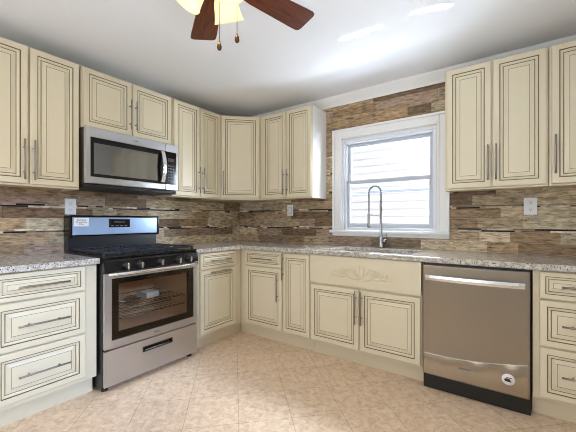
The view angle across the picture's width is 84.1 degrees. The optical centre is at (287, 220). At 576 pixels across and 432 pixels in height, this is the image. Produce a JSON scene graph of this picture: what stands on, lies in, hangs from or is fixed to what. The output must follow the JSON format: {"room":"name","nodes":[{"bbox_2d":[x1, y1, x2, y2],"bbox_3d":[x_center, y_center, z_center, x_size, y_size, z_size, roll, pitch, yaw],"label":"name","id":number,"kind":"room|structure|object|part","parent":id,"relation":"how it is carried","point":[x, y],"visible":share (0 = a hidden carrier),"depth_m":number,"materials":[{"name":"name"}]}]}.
{"room":"kitchen","nodes":[
{"label":"kitchen","id":0,"kind":"room"},
{"bbox_2d":[0,36,239,256],"bbox_3d":[-1.802,-0.056,2.571,0.130,2.440,4.140,0,0,35],"label":"wall","id":1,"kind":"structure","parent":0,"point":[31,219],"depth_m":2.70,"materials":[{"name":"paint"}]},
{"bbox_2d":[0,37,78,191],"bbox_3d":[-1.801,-0.683,2.162,0.343,0.915,0.602,0,0,35],"label":"upper cabinet","id":2,"kind":"object","parent":1,"relation":"attached to","point":[39,90],"visible":1,"depth_m":2.13,"materials":[{"name":"wood"}]},
{"bbox_3d":[-1.786,-0.688,1.968,0.021,0.895,0.291,0,0,35],"label":"door","id":3,"kind":"part","parent":2,"relation":"part of","materials":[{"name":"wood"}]},
{"bbox_3d":[-1.692,-0.394,2.051,0.037,0.260,0.012,0,0,35],"label":"handle","id":4,"kind":"part","parent":2,"relation":"part of","materials":[{"name":"silver metal"}]},
{"bbox_3d":[-1.661,-0.394,2.094,0.037,0.260,0.012,0,0,35],"label":"handle","id":5,"kind":"part","parent":2,"relation":"part of","materials":[{"name":"silver metal"}]},
{"bbox_3d":[-1.611,-0.688,2.213,0.021,0.895,0.288,0,0,35],"label":"door","id":6,"kind":"part","parent":2,"relation":"part of","materials":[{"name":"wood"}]},
{"bbox_2d":[65,198,75,214],"bbox_3d":[-1.733,-0.111,2.544,0.011,0.127,0.080,0,0,35],"label":"wall outlet","id":7,"kind":"object","parent":1,"relation":"attached to","point":[70,204],"visible":1,"depth_m":2.54,"materials":[{"name":"white plastic"}]},
{"bbox_2d":[0,186,239,256],"bbox_3d":[-1.384,-0.023,3.053,0.010,0.545,2.608,0,0,35],"label":"tile backsplash","id":8,"kind":"structure","parent":1,"relation":"attached to","point":[25,221],"depth_m":2.71,"materials":[{"name":"brown tile"}]},
{"bbox_2d":[79,66,170,144],"bbox_3d":[-1.399,-0.913,2.726,0.343,0.455,0.762,0,0,35],"label":"upper cabinet","id":9,"kind":"object","parent":1,"relation":"attached to","point":[106,102],"visible":0.8,"depth_m":2.58,"materials":[{"name":"wood"}]},
{"bbox_3d":[-1.406,-0.917,2.501,0.021,0.435,0.362,0,0,35],"label":"door","id":10,"kind":"part","parent":9,"relation":"part of","materials":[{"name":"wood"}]},
{"bbox_2d":[75,126,177,195],"bbox_3d":[-1.363,-0.461,2.694,0.438,0.440,0.765,0,0,35],"label":"microwave","id":11,"kind":"object","parent":9,"relation":"attached to","point":[109,162],"visible":0.96,"depth_m":2.53,"materials":[{"name":"silver metal"}]},
{"bbox_3d":[-1.078,-0.467,2.764,0.056,0.268,0.034,0,0,35],"label":"handle","id":12,"kind":"part","parent":11,"relation":"part of","materials":[{"name":"metal"}]},
{"bbox_3d":[-1.055,-0.475,2.868,0.035,0.408,0.123,0,0,35],"label":"control panel","id":13,"kind":"part","parent":11,"relation":"part of","materials":[{"name":"metal"}]},
{"bbox_3d":[-1.288,-0.866,2.618,0.037,0.240,0.012,0,0,35],"label":"handle","id":14,"kind":"part","parent":9,"relation":"part of","materials":[{"name":"silver metal"}]},
{"bbox_3d":[-1.261,-0.866,2.656,0.037,0.240,0.012,0,0,35],"label":"handle","id":15,"kind":"part","parent":9,"relation":"part of","materials":[{"name":"silver metal"}]},
{"bbox_3d":[-1.188,-0.917,2.806,0.021,0.435,0.365,0,0,35],"label":"door","id":16,"kind":"part","parent":9,"relation":"part of","materials":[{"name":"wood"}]},
{"bbox_2d":[154,98,220,200],"bbox_3d":[-1.002,-0.683,3.282,0.343,0.915,0.595,0,0,35],"label":"upper cabinet","id":17,"kind":"object","parent":1,"relation":"attached to","point":[196,131],"visible":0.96,"depth_m":3.18,"materials":[{"name":"wood"}]},
{"bbox_3d":[-0.980,-0.688,3.099,0.021,0.895,0.295,0,0,35],"label":"door","id":18,"kind":"part","parent":17,"relation":"part of","materials":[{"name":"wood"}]},
{"bbox_3d":[-0.882,-0.401,3.187,0.037,0.260,0.012,0,0,35],"label":"handle","id":19,"kind":"part","parent":17,"relation":"part of","materials":[{"name":"silver metal"}]},
{"bbox_3d":[-0.853,-0.401,3.227,0.037,0.260,0.012,0,0,35],"label":"handle","id":20,"kind":"part","parent":17,"relation":"part of","materials":[{"name":"silver metal"}]},
{"bbox_3d":[-0.810,-0.688,3.337,0.021,0.895,0.268,0,0,35],"label":"door","id":21,"kind":"part","parent":17,"relation":"part of","materials":[{"name":"wood"}]},
{"bbox_2d":[0,0,575,116],"bbox_3d":[-0.271,-1.326,1.480,3.890,0.100,4.140,0,0,35],"label":"ceiling","id":22,"kind":"structure","parent":0,"point":[346,46],"depth_m":2.26,"materials":[{"name":"paint"}]},
{"bbox_2d":[177,0,313,50],"bbox_3d":[-0.282,-0.998,1.360,0.994,0.555,1.027,0,0,35],"label":"ceiling fan","id":23,"kind":"object","parent":22,"relation":"hanging from","point":[209,14],"visible":1,"depth_m":1.58,"materials":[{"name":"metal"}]},
{"bbox_3d":[-0.423,-0.966,1.346,0.141,0.148,0.144,0,0,35],"label":"lamp shade","id":24,"kind":"part","parent":23,"relation":"part of","materials":[{"name":"white glass"}]},
{"bbox_3d":[-0.431,-1.056,1.695,0.143,0.028,0.359,0,0,-21],"label":"blade","id":25,"kind":"part","parent":23,"relation":"part of","materials":[{"name":"brown wood"}]},
{"bbox_3d":[-0.291,-0.915,1.353,0.003,0.331,0.002,0,0,35],"label":"pull chain","id":26,"kind":"part","parent":23,"relation":"part of","materials":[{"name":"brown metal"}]},
{"bbox_3d":[-0.282,-0.966,1.486,0.137,0.148,0.148,0,0,35],"label":"lamp shade","id":27,"kind":"part","parent":23,"relation":"part of","materials":[{"name":"white glass"}]},
{"bbox_3d":[-0.239,-0.966,1.282,0.148,0.148,0.138,0,0,35],"label":"lamp shade","id":28,"kind":"part","parent":23,"relation":"part of","materials":[{"name":"white glass"}]},
{"bbox_3d":[-0.040,-1.056,1.590,0.359,0.028,0.143,0,0,-39],"label":"blade","id":29,"kind":"part","parent":23,"relation":"part of","materials":[{"name":"brown wood"}]},
{"bbox_2d":[0,331,575,431],"bbox_3d":[-0.271,1.214,1.480,3.890,0.100,4.140,0,0,35],"label":"floor","id":30,"kind":"structure","parent":0,"point":[241,381],"depth_m":2.03,"materials":[{"name":"tile"}]},
{"bbox_2d":[0,264,95,427],"bbox_3d":[-1.666,0.727,2.089,0.665,0.874,0.533,0,0,35],"label":"base cabinet","id":31,"kind":"object","parent":30,"relation":"on","point":[48,316],"visible":0.91,"depth_m":1.90,"materials":[{"name":"wood"}]},
{"bbox_3d":[-1.454,0.877,1.894,0.021,0.278,0.455,0,0,35],"label":"drawer","id":32,"kind":"part","parent":31,"relation":"part of","materials":[{"name":"wood"}]},
{"bbox_3d":[-1.454,0.595,1.894,0.021,0.266,0.455,0,0,35],"label":"drawer","id":33,"kind":"part","parent":31,"relation":"part of","materials":[{"name":"wood"}]},
{"bbox_3d":[-1.454,0.374,1.894,0.021,0.156,0.455,0,0,35],"label":"drawer","id":34,"kind":"part","parent":31,"relation":"part of","materials":[{"name":"wood"}]},
{"bbox_3d":[-1.429,0.877,1.881,0.037,0.012,0.250,0,0,35],"label":"handle","id":35,"kind":"part","parent":31,"relation":"part of","materials":[{"name":"silver metal"}]},
{"bbox_3d":[-1.429,0.594,1.881,0.037,0.012,0.250,0,0,35],"label":"handle","id":36,"kind":"part","parent":31,"relation":"part of","materials":[{"name":"silver metal"}]},
{"bbox_3d":[-1.429,0.374,1.881,0.037,0.012,0.250,0,0,35],"label":"handle","id":37,"kind":"part","parent":31,"relation":"part of","materials":[{"name":"silver metal"}]},
{"bbox_2d":[0,253,99,273],"bbox_3d":[-1.687,0.269,2.063,0.644,0.038,0.606,0,0,35],"label":"countertop","id":38,"kind":"structure","parent":31,"relation":"on","point":[21,263],"depth_m":2.00,"materials":[{"name":"stone"}]},
{"bbox_2d":[64,215,197,391],"bbox_3d":[-1.245,0.561,2.604,0.728,1.206,0.765,0,0,35],"label":"range","id":39,"kind":"object","parent":30,"relation":"on","point":[135,336],"visible":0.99,"depth_m":2.50,"materials":[{"name":"metal"}]},
{"bbox_3d":[-1.115,0.314,2.219,0.048,0.051,0.050,0,0,35],"label":"knob","id":40,"kind":"part","parent":39,"relation":"part of","materials":[{"name":"metal"}]},
{"bbox_2d":[65,247,196,258],"bbox_3d":[-1.262,0.251,2.615,0.632,0.017,0.765,0,0,35],"label":"cooktop","id":41,"kind":"object","parent":39,"relation":"in","point":[163,252],"depth_m":2.41,"materials":[{"name":"black metal"}]},
{"bbox_3d":[-1.057,0.314,2.300,0.048,0.051,0.050,0,0,35],"label":"knob","id":42,"kind":"part","parent":39,"relation":"part of","materials":[{"name":"metal"}]},
{"bbox_2d":[137,289,158,297],"bbox_3d":[-1.157,0.604,2.640,0.120,0.044,0.116,0,0,27],"label":"packet","id":43,"kind":"object","parent":39,"relation":"on","point":[148,293],"visible":1,"depth_m":2.61,"materials":[{"name":"grey paper"}]},
{"bbox_3d":[-1.010,1.000,2.436,0.026,0.239,0.757,0,0,35],"label":"storage drawer","id":44,"kind":"part","parent":39,"relation":"part of","materials":[{"name":"metal"}]},
{"bbox_3d":[-1.006,0.304,2.433,0.040,0.090,0.765,0,0,35],"label":"control panel","id":45,"kind":"part","parent":39,"relation":"part of","materials":[{"name":"black metal"}]},
{"bbox_2d":[103,262,197,350],"bbox_3d":[-0.985,0.610,2.418,0.088,0.516,0.757,0,0,35],"label":"oven","id":46,"kind":"object","parent":39,"relation":"in","point":[114,339],"depth_m":2.32,"materials":[{"name":"metal"}]},
{"bbox_2d":[119,296,184,318],"bbox_3d":[-1.258,0.704,2.613,0.466,0.009,0.641,0,0,35],"label":"oven rack","id":47,"kind":"object","parent":39,"relation":"in","point":[176,300],"depth_m":2.76,"materials":[{"name":"silver metal"}]},
{"bbox_2d":[119,287,184,308],"bbox_3d":[-1.258,0.631,2.613,0.466,0.009,0.641,0,0,35],"label":"oven rack","id":48,"kind":"object","parent":39,"relation":"in","point":[124,292],"depth_m":2.79,"materials":[{"name":"silver metal"}]},
{"bbox_3d":[-1.000,0.947,2.445,0.031,0.038,0.248,0,0,35],"label":"recessed handle","id":49,"kind":"part","parent":39,"relation":"part of","materials":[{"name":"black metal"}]},
{"bbox_3d":[-0.962,0.314,2.433,0.048,0.051,0.050,0,0,35],"label":"knob","id":50,"kind":"part","parent":39,"relation":"part of","materials":[{"name":"metal"}]},
{"bbox_3d":[-0.871,0.314,2.561,0.048,0.051,0.050,0,0,35],"label":"knob","id":51,"kind":"part","parent":39,"relation":"part of","materials":[{"name":"metal"}]},
{"bbox_3d":[-0.811,0.314,2.645,0.048,0.051,0.050,0,0,35],"label":"knob","id":52,"kind":"part","parent":39,"relation":"part of","materials":[{"name":"metal"}]},
{"bbox_2d":[195,249,240,347],"bbox_3d":[-0.863,0.727,3.215,0.665,0.874,0.661,0,0,35],"label":"base cabinet","id":53,"kind":"object","parent":30,"relation":"on","point":[218,273],"visible":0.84,"depth_m":3.01,"materials":[{"name":"wood"}]},
{"bbox_3d":[-0.655,0.369,3.015,0.021,0.146,0.438,0,0,35],"label":"drawer","id":54,"kind":"part","parent":53,"relation":"part of","materials":[{"name":"wood"}]},
{"bbox_3d":[-0.655,0.738,3.015,0.021,0.572,0.438,0,0,35],"label":"door","id":55,"kind":"part","parent":53,"relation":"part of","materials":[{"name":"wood"}]},
{"bbox_2d":[169,240,575,272],"bbox_3d":[0.511,0.269,2.568,3.636,0.038,1.196,0,0,35],"label":"countertop","id":56,"kind":"structure","parent":53,"relation":"on","point":[557,263],"depth_m":2.41,"materials":[{"name":"stone"}]},
{"bbox_2d":[367,185,386,247],"bbox_3d":[0.819,-0.040,2.941,0.181,0.580,0.074,0,0,12],"label":"faucet","id":57,"kind":"object","parent":56,"relation":"on","point":[381,241],"visible":1,"depth_m":2.93,"materials":[{"name":"silver metal"}]},
{"bbox_2d":[241,249,286,343],"bbox_3d":[-0.129,0.727,3.361,0.597,0.874,0.665,0,0,35],"label":"base cabinet","id":58,"kind":"object","parent":30,"relation":"on","point":[261,282],"visible":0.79,"depth_m":3.10,"materials":[{"name":"wood"}]},
{"bbox_3d":[-0.239,0.369,3.089,0.453,0.146,0.021,0,0,35],"label":"drawer","id":59,"kind":"part","parent":58,"relation":"part of","materials":[{"name":"wood"}]},
{"bbox_3d":[-0.239,0.738,3.089,0.453,0.572,0.021,0,0,35],"label":"door","id":60,"kind":"part","parent":58,"relation":"part of","materials":[{"name":"wood"}]},
{"bbox_3d":[-0.103,0.629,2.957,0.012,0.250,0.037,0,0,35],"label":"handle","id":61,"kind":"part","parent":58,"relation":"part of","materials":[{"name":"silver metal"}]},
{"bbox_2d":[281,252,314,350],"bbox_3d":[0.239,0.727,3.099,0.300,0.874,0.665,0,0,35],"label":"base cabinet","id":62,"kind":"object","parent":30,"relation":"on","point":[296,266],"visible":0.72,"depth_m":2.86,"materials":[{"name":"wood"}]},
{"bbox_3d":[-0.053,0.424,2.921,0.012,0.240,0.037,0,0,35],"label":"handle","id":63,"kind":"part","parent":62,"relation":"part of","materials":[{"name":"silver metal"}]},
{"bbox_3d":[0.071,0.663,2.868,0.290,0.722,0.021,0,0,35],"label":"door","id":64,"kind":"part","parent":62,"relation":"part of","materials":[{"name":"wood"}]},
{"bbox_2d":[310,250,423,380],"bbox_3d":[0.737,0.727,2.744,0.915,0.874,0.665,0,0,35],"label":"base cabinet","id":65,"kind":"object","parent":30,"relation":"on","point":[365,311],"visible":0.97,"depth_m":2.46,"materials":[{"name":"wood"}]},
{"bbox_3d":[0.380,0.785,2.648,0.439,0.478,0.021,0,0,35],"label":"door","id":66,"kind":"part","parent":65,"relation":"part of","materials":[{"name":"wood"}]},
{"bbox_3d":[0.528,0.684,2.507,0.012,0.260,0.037,0,0,35],"label":"handle","id":67,"kind":"part","parent":65,"relation":"part of","materials":[{"name":"silver metal"}]},
{"bbox_3d":[0.565,0.684,2.480,0.012,0.260,0.037,0,0,35],"label":"handle","id":68,"kind":"part","parent":65,"relation":"part of","materials":[{"name":"silver metal"}]},
{"bbox_3d":[0.751,0.785,2.383,0.452,0.478,0.021,0,0,35],"label":"door","id":69,"kind":"part","parent":65,"relation":"part of","materials":[{"name":"wood"}]},
{"bbox_2d":[423,262,530,415],"bbox_3d":[1.345,0.727,2.276,0.604,0.866,0.686,0,0,35],"label":"dishwasher","id":70,"kind":"object","parent":30,"relation":"on","point":[477,319],"visible":1,"depth_m":2.02,"materials":[{"name":"metal"}]},
{"bbox_3d":[1.160,0.386,2.022,0.550,0.034,0.058,0,0,35],"label":"handle","id":71,"kind":"part","parent":70,"relation":"part of","materials":[{"name":"metal"}]},
{"bbox_3d":[1.200,1.110,2.073,0.600,0.100,0.014,0,0,35],"label":"kick plate","id":72,"kind":"part","parent":70,"relation":"part of","materials":[{"name":"metal"}]},
{"bbox_2d":[531,270,575,422],"bbox_3d":[1.805,0.727,1.982,0.473,0.874,0.665,0,0,35],"label":"base cabinet","id":73,"kind":"object","parent":30,"relation":"on","point":[553,293],"visible":0.86,"depth_m":1.83,"materials":[{"name":"wood"}]},
{"bbox_3d":[1.649,0.882,1.742,0.435,0.288,0.021,0,0,35],"label":"drawer","id":74,"kind":"part","parent":73,"relation":"part of","materials":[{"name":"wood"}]},
{"bbox_3d":[1.649,0.595,1.742,0.435,0.266,0.021,0,0,35],"label":"drawer","id":75,"kind":"part","parent":73,"relation":"part of","materials":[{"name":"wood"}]},
{"bbox_3d":[1.649,0.374,1.742,0.435,0.156,0.021,0,0,35],"label":"drawer","id":76,"kind":"part","parent":73,"relation":"part of","materials":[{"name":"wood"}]},
{"bbox_3d":[1.633,0.877,1.719,0.240,0.012,0.037,0,0,35],"label":"handle","id":77,"kind":"part","parent":73,"relation":"part of","materials":[{"name":"silver metal"}]},
{"bbox_3d":[1.633,0.594,1.719,0.240,0.012,0.037,0,0,35],"label":"handle","id":78,"kind":"part","parent":73,"relation":"part of","materials":[{"name":"silver metal"}]},
{"bbox_3d":[1.633,0.374,1.719,0.240,0.012,0.037,0,0,35],"label":"handle","id":79,"kind":"part","parent":73,"relation":"part of","materials":[{"name":"silver metal"}]},
{"bbox_2d":[240,82,575,255],"bbox_3d":[0.942,-0.056,3.077,3.770,2.440,0.130,0,0,35],"label":"wall","id":80,"kind":"structure","parent":0,"point":[490,220],"depth_m":2.76,"materials":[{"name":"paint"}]},
{"bbox_2d":[204,115,272,202],"bbox_3d":[-0.557,-0.683,3.689,0.594,0.915,0.610,0,0,35],"label":"upper cabinet","id":81,"kind":"object","parent":80,"relation":"attached to","point":[240,135],"visible":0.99,"depth_m":3.48,"materials":[{"name":"wood"}]},
{"bbox_3d":[-0.517,-0.688,3.486,0.405,0.895,0.021,0,0,-9],"label":"door","id":82,"kind":"part","parent":81,"relation":"part of","materials":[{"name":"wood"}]},
{"bbox_2d":[287,205,292,215],"bbox_3d":[0.024,-0.116,3.643,0.080,0.127,0.012,0,0,35],"label":"wall switch","id":83,"kind":"object","parent":80,"relation":"attached to","point":[289,207],"visible":1,"depth_m":3.64,"materials":[{"name":"white plastic"}]},
{"bbox_2d":[261,105,325,200],"bbox_3d":[0.037,-0.683,3.430,0.662,0.915,0.343,0,0,35],"label":"upper cabinet","id":84,"kind":"object","parent":80,"relation":"attached to","point":[293,142],"visible":1,"depth_m":3.28,"materials":[{"name":"wood"}]},
{"bbox_3d":[-0.147,-0.688,3.408,0.310,0.895,0.021,0,0,35],"label":"door","id":85,"kind":"part","parent":84,"relation":"part of","materials":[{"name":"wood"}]},
{"bbox_3d":[-0.012,-0.396,3.277,0.012,0.260,0.037,0,0,35],"label":"handle","id":86,"kind":"part","parent":84,"relation":"part of","materials":[{"name":"silver metal"}]},
{"bbox_3d":[0.107,-0.688,3.226,0.294,0.895,0.021,0,0,35],"label":"door","id":87,"kind":"part","parent":84,"relation":"part of","materials":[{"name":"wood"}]},
{"bbox_3d":[0.326,-0.685,3.267,0.002,0.911,0.273,0,0,35],"label":"panel","id":88,"kind":"part","parent":84,"relation":"part of","materials":[{"name":"white wood"}]},
{"bbox_2d":[329,111,450,238],"bbox_3d":[0.935,-0.388,3.049,1.124,1.087,0.181,0,0,35],"label":"window","id":89,"kind":"structure","parent":80,"relation":"in","point":[438,227],"depth_m":2.99,"materials":[{"name":"white paint"}]},
{"bbox_3d":[0.985,-0.284,3.111,0.840,0.027,0.012,0,0,35],"label":"storm rail","id":90,"kind":"part","parent":89,"relation":"part of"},
{"bbox_3d":[0.907,0.127,3.009,1.124,0.058,0.082,0,0,35],"label":"sill","id":91,"kind":"part","parent":89,"relation":"part of","materials":[{"name":"white paint"}]},
{"bbox_3d":[0.950,-0.167,3.063,0.820,0.478,0.028,0,0,35],"label":"sash","id":92,"kind":"part","parent":89,"relation":"part of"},
{"bbox_3d":[0.969,-0.572,3.089,0.820,0.421,0.028,0,0,35],"label":"sash","id":93,"kind":"part","parent":89,"relation":"part of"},
{"bbox_2d":[252,35,575,116],"bbox_3d":[0.842,-1.228,3.040,3.646,0.095,0.066,0,0,35],"label":"trim","id":94,"kind":"structure","parent":80,"relation":"attached to","point":[436,76],"depth_m":2.90,"materials":[{"name":"white paint"}]},
{"bbox_2d":[445,47,547,193],"bbox_3d":[1.526,-0.683,2.368,0.616,0.915,0.343,0,0,35],"label":"upper cabinet","id":95,"kind":"object","parent":80,"relation":"attached to","point":[496,111],"visible":1,"depth_m":2.24,"materials":[{"name":"wood"}]},
{"bbox_3d":[1.329,-0.688,2.355,0.285,0.895,0.021,0,0,35],"label":"door","id":96,"kind":"part","parent":95,"relation":"part of","materials":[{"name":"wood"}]},
{"bbox_3d":[1.414,-0.411,2.259,0.012,0.250,0.037,0,0,35],"label":"handle","id":97,"kind":"part","parent":95,"relation":"part of","materials":[{"name":"silver metal"}]},
{"bbox_3d":[1.454,-0.411,2.231,0.012,0.250,0.037,0,0,35],"label":"handle","id":98,"kind":"part","parent":95,"relation":"part of","materials":[{"name":"silver metal"}]},
{"bbox_3d":[1.575,-0.688,2.180,0.295,0.895,0.021,0,0,35],"label":"door","id":99,"kind":"part","parent":95,"relation":"part of","materials":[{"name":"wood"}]},
{"bbox_2d":[524,198,536,214],"bbox_3d":[1.803,-0.106,2.374,0.080,0.127,0.011,0,0,35],"label":"wall outlet","id":100,"kind":"object","parent":80,"relation":"attached to","point":[530,204],"visible":1,"depth_m":2.37,"materials":[{"name":"white plastic"}]},
{"bbox_2d":[546,40,575,188],"bbox_3d":[1.965,-0.683,2.054,0.456,0.915,0.343,0,0,35],"label":"upper cabinet","id":101,"kind":"object","parent":80,"relation":"attached to","point":[561,57],"visible":0.9,"depth_m":2.04,"materials":[{"name":"wood"}]},
{"bbox_3d":[1.714,-0.426,2.045,0.012,0.250,0.037,0,0,35],"label":"handle","id":102,"kind":"part","parent":101,"relation":"part of","materials":[{"name":"silver metal"}]},
{"label":"outside","id":103,"kind":"structure","parent":0,"visible":0},
{"bbox_3d":[0.366,1.614,0.349,12.000,0.100,9.000,0,0,35],"label":"ground","id":104,"kind":"structure","parent":103,"visible":0},
{"bbox_2d":[351,137,429,223],"bbox_3d":[3.008,-0.366,4.054,12.000,3.861,0.140,0,0,35],"label":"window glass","id":105,"kind":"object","parent":104,"relation":"on","point":[410,157],"visible":0.02,"depth_m":4.96,"materials":[{"name":"white"}]}
]}

